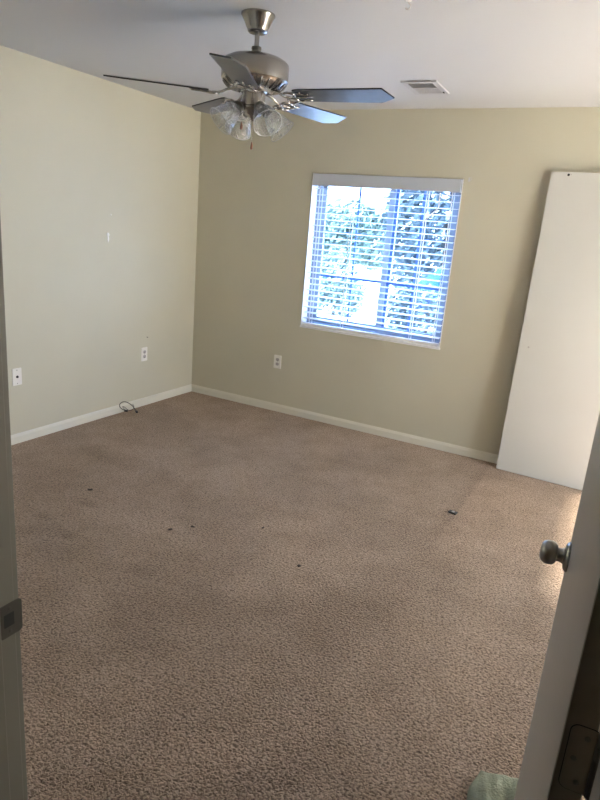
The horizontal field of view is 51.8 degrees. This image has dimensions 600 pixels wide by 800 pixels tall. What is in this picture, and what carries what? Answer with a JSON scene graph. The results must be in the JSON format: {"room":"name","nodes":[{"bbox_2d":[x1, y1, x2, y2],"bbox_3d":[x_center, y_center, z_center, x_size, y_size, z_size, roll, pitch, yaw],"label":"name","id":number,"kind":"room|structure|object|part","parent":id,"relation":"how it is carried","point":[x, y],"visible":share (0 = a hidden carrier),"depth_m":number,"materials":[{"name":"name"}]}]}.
{"room":"empty bedroom","nodes":[
{"label":"empty bedroom","id":0,"kind":"room"},
{"bbox_2d":[0,45,200,434],"bbox_3d":[-2.357,-0.701,3.102,0.150,2.440,6.060,13,17,26],"label":"wall","id":1,"kind":"structure","parent":0,"point":[78,149],"depth_m":4.46,"materials":[{"name":"paint"}]},
{"bbox_2d":[12,368,21,385],"bbox_3d":[-1.879,-0.154,4.114,0.014,0.115,0.070,13,17,26],"label":"outlet","id":2,"kind":"object","parent":1,"relation":"attached to","point":[17,372],"visible":1,"depth_m":4.11,"materials":[{"name":"white plastic"}]},
{"bbox_2d":[11,384,191,444],"bbox_3d":[-1.950,0.273,4.165,0.013,0.066,3.920,13,17,26],"label":"baseboard","id":3,"kind":"structure","parent":1,"relation":"attached to","point":[17,438],"depth_m":4.78,"materials":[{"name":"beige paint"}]},
{"bbox_2d":[141,347,146,360],"bbox_3d":[-1.302,-0.383,5.174,0.007,0.115,0.070,13,17,26],"label":"electrical outlet","id":4,"kind":"object","parent":1,"relation":"attached to","point":[144,349],"visible":1,"depth_m":5.17,"materials":[{"name":"white plastic"}]},
{"bbox_2d":[0,0,599,110],"bbox_3d":[0.115,-1.401,1.575,5.550,0.120,6.060,13,17,26],"label":"ceiling","id":5,"kind":"structure","parent":0,"point":[484,53],"depth_m":3.06,"materials":[{"name":"grey paint"}]},
{"bbox_2d":[103,8,394,149],"bbox_3d":[-0.159,-1.402,2.756,1.200,0.555,1.213,13,17,26],"label":"ceiling fan","id":6,"kind":"object","parent":5,"relation":"hanging from","point":[256,74],"visible":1,"depth_m":2.66,"materials":[{"name":"silver metal"}]},
{"bbox_3d":[-0.615,-1.366,2.659,0.436,0.032,0.128,1,16,-13],"label":"blade","id":7,"kind":"part","parent":6,"relation":"part of","materials":[{"name":"wood"}]},
{"bbox_3d":[-0.427,-1.475,3.105,0.129,0.021,0.436,-4,18,-30],"label":"blade","id":8,"kind":"part","parent":6,"relation":"part of","materials":[{"name":"wood"}]},
{"bbox_3d":[-0.238,-1.250,2.357,0.128,0.032,0.436,6,16,5],"label":"blade","id":9,"kind":"part","parent":6,"relation":"part of","materials":[{"name":"wood"}]},
{"bbox_3d":[-0.190,-1.555,2.710,0.021,0.100,0.021,13,17,26],"label":"down rod","id":10,"kind":"part","parent":6,"relation":"part of","materials":[{"name":"silver metal"}]},
{"bbox_3d":[0.067,-1.426,3.080,0.128,0.032,0.436,18,20,39],"label":"blade","id":11,"kind":"part","parent":6,"relation":"part of","materials":[{"name":"wood"}]},
{"bbox_3d":[0.183,-1.288,2.617,0.436,0.032,0.128,11,17,22],"label":"blade","id":12,"kind":"part","parent":6,"relation":"part of","materials":[{"name":"wood"}]},
{"bbox_2d":[401,80,448,94],"bbox_3d":[0.753,-1.872,3.712,0.216,0.016,0.316,12,17,24],"label":"ceiling vent","id":13,"kind":"object","parent":5,"relation":"in","point":[423,87],"visible":1,"depth_m":3.68,"materials":[{"name":"grey metal"}]},
{"bbox_2d":[11,391,599,799],"bbox_3d":[-0.092,1.057,2.261,5.550,0.120,6.060,13,17,26],"label":"floor","id":14,"kind":"structure","parent":0,"point":[403,656],"depth_m":2.65,"materials":[{"name":"brown carpet"}]},
{"bbox_2d":[119,401,137,412],"bbox_3d":[-1.407,0.056,5.049,0.143,0.093,0.093,-6,19,-35],"label":"cable","id":15,"kind":"object","parent":14,"relation":"on","point":[123,401],"visible":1,"depth_m":5.06,"materials":[{"name":"black rubber"}]},
{"bbox_2d":[448,510,457,514],"bbox_3d":[0.914,0.671,3.702,0.048,0.012,0.034,15,19,34],"label":"clip","id":16,"kind":"object","parent":14,"relation":"on","point":[449,511],"visible":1,"depth_m":3.69,"materials":[{"name":"grey plastic"}]},
{"bbox_2d":[466,770,518,799],"bbox_3d":[0.595,1.158,1.770,0.226,0.054,0.222,13,17,26],"label":"towel","id":17,"kind":"object","parent":14,"relation":"on","point":[486,786],"visible":0.71,"depth_m":1.82,"materials":[{"name":"green fabric"}]},
{"bbox_2d":[496,172,599,489],"bbox_3d":[1.861,-0.418,4.084,0.760,2.043,0.128,14,18,29],"label":"closet door","id":18,"kind":"structure","parent":14,"relation":"on","point":[553,409],"depth_m":4.14,"materials":[{"name":"white laminate"}]},
{"bbox_2d":[191,107,599,454],"bbox_3d":[1.408,-0.760,4.449,5.250,2.440,0.160,13,17,26],"label":"wall","id":19,"kind":"structure","parent":0,"point":[253,212],"depth_m":4.78,"materials":[{"name":"paint"}]},
{"bbox_2d":[273,355,281,368],"bbox_3d":[-0.195,-0.330,5.336,0.070,0.115,0.007,13,17,26],"label":"electrical outlet","id":20,"kind":"object","parent":19,"relation":"attached to","point":[277,358],"visible":1,"depth_m":5.33,"materials":[{"name":"white plastic"}]},
{"bbox_2d":[191,384,497,463],"bbox_3d":[1.272,0.397,4.692,5.250,0.066,0.013,13,17,26],"label":"baseboard","id":21,"kind":"structure","parent":19,"relation":"attached to","point":[468,452],"depth_m":5.10,"materials":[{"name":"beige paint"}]},
{"bbox_2d":[300,173,463,349],"bbox_3d":[0.610,-1.091,4.805,1.198,1.216,0.163,13,17,26],"label":"window","id":22,"kind":"structure","parent":19,"relation":"in","point":[312,215],"depth_m":4.89,"materials":[{"name":"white plastic"}]},
{"bbox_3d":[0.432,-1.155,4.959,0.655,1.140,0.026,13,17,26],"label":"sash","id":23,"kind":"part","parent":22,"relation":"part of","materials":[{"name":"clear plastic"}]},
{"bbox_3d":[0.546,-0.509,4.938,1.198,0.016,0.098,13,17,26],"label":"sill","id":24,"kind":"part","parent":22,"relation":"part of","materials":[{"name":"white"}]},
{"bbox_2d":[302,173,462,346],"bbox_3d":[0.584,-1.086,4.756,1.173,1.197,0.070,13,17,26],"label":"window blind","id":25,"kind":"object","parent":22,"relation":"attached to","point":[339,180],"visible":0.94,"depth_m":4.71,"materials":[{"name":"grey plastic"}]},
{"bbox_3d":[0.541,-0.527,4.920,1.154,0.024,0.046,13,17,26],"label":"rail","id":26,"kind":"part","parent":25,"relation":"part of","materials":[{"name":"white plastic"}]},
{"bbox_3d":[0.885,-1.046,4.704,0.536,1.140,0.026,13,17,26],"label":"sash","id":27,"kind":"part","parent":22,"relation":"part of","materials":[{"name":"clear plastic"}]},
{"bbox_3d":[-0.512,0.049,0.970,5.250,2.440,0.110,13,17,26],"label":"wall","id":28,"kind":"structure","parent":0,"visible":0},
{"bbox_2d":[0,216,27,799],"bbox_3d":[-0.554,0.225,1.034,0.092,2.060,0.138,13,17,26],"label":"trim","id":29,"kind":"structure","parent":28,"relation":"attached to","point":[13,771],"depth_m":1.10,"materials":[{"name":"grey paint"}]},
{"bbox_3d":[-0.517,0.391,1.104,0.002,0.066,0.046,13,17,26],"label":"strike plate","id":30,"kind":"part","parent":29,"relation":"part of","materials":[{"name":"grey metal"}]},
{"bbox_2d":[514,412,599,799],"bbox_3d":[0.480,0.317,1.045,0.156,2.020,0.774,12,17,23],"label":"door","id":31,"kind":"structure","parent":28,"relation":"in","point":[561,758],"depth_m":0.83,"materials":[{"name":"paint"}]},
{"bbox_3d":[0.553,0.338,1.375,0.036,0.054,0.054,12,17,23],"label":"knob","id":32,"kind":"part","parent":31,"relation":"part of","materials":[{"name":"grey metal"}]},
{"bbox_2d":[589,760,599,799],"bbox_3d":[0.324,0.419,0.603,0.081,2.060,0.124,13,17,26],"label":"trim","id":33,"kind":"structure","parent":28,"relation":"attached to","point":[595,792],"depth_m":0.59,"materials":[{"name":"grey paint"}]},
{"label":"outside","id":34,"kind":"structure","parent":0,"visible":0},
{"bbox_2d":[318,253,436,333],"bbox_3d":[-0.365,-5.605,27.521,100.000,0.100,100.000,13,17,26],"label":"ground","id":35,"kind":"structure","parent":34,"point":[362,269],"depth_m":19.10,"materials":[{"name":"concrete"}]},
{"bbox_2d":[318,244,366,316],"bbox_3d":[0.794,-2.852,14.714,1.673,1.712,1.063,13,17,26],"label":"shrub","id":36,"kind":"object","parent":35,"relation":"on","point":[326,259],"visible":0.46,"depth_m":14.54,"materials":[{"name":"green plant"}]},
{"bbox_2d":[323,197,385,270],"bbox_3d":[2.748,-8.429,31.563,4.855,3.689,3.013,13,17,26],"label":"leafy tree","id":37,"kind":"object","parent":35,"relation":"on","point":[348,205],"visible":0.6,"depth_m":30.86,"materials":[{"name":"green plant"}]},
{"bbox_2d":[386,281,440,333],"bbox_3d":[2.858,-1.799,12.982,2.277,1.251,1.053,13,17,26],"label":"shrub","id":38,"kind":"object","parent":35,"relation":"on","point":[401,292],"visible":0.31,"depth_m":13.03,"materials":[{"name":"green plant"}]},
{"bbox_2d":[375,190,453,291],"bbox_3d":[4.628,-5.616,17.278,4.845,6.292,2.550,13,17,26],"label":"leafy tree","id":39,"kind":"object","parent":35,"relation":"on","point":[404,196],"visible":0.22,"depth_m":17.48,"materials":[{"name":"green plant"}]},
{"bbox_2d":[409,267,443,319],"bbox_3d":[4.805,-2.339,14.457,4.250,1.460,1.740,13,17,26],"label":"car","id":40,"kind":"object","parent":35,"relation":"on","point":[432,277],"visible":0.03,"depth_m":14.35,"materials":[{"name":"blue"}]}
]}

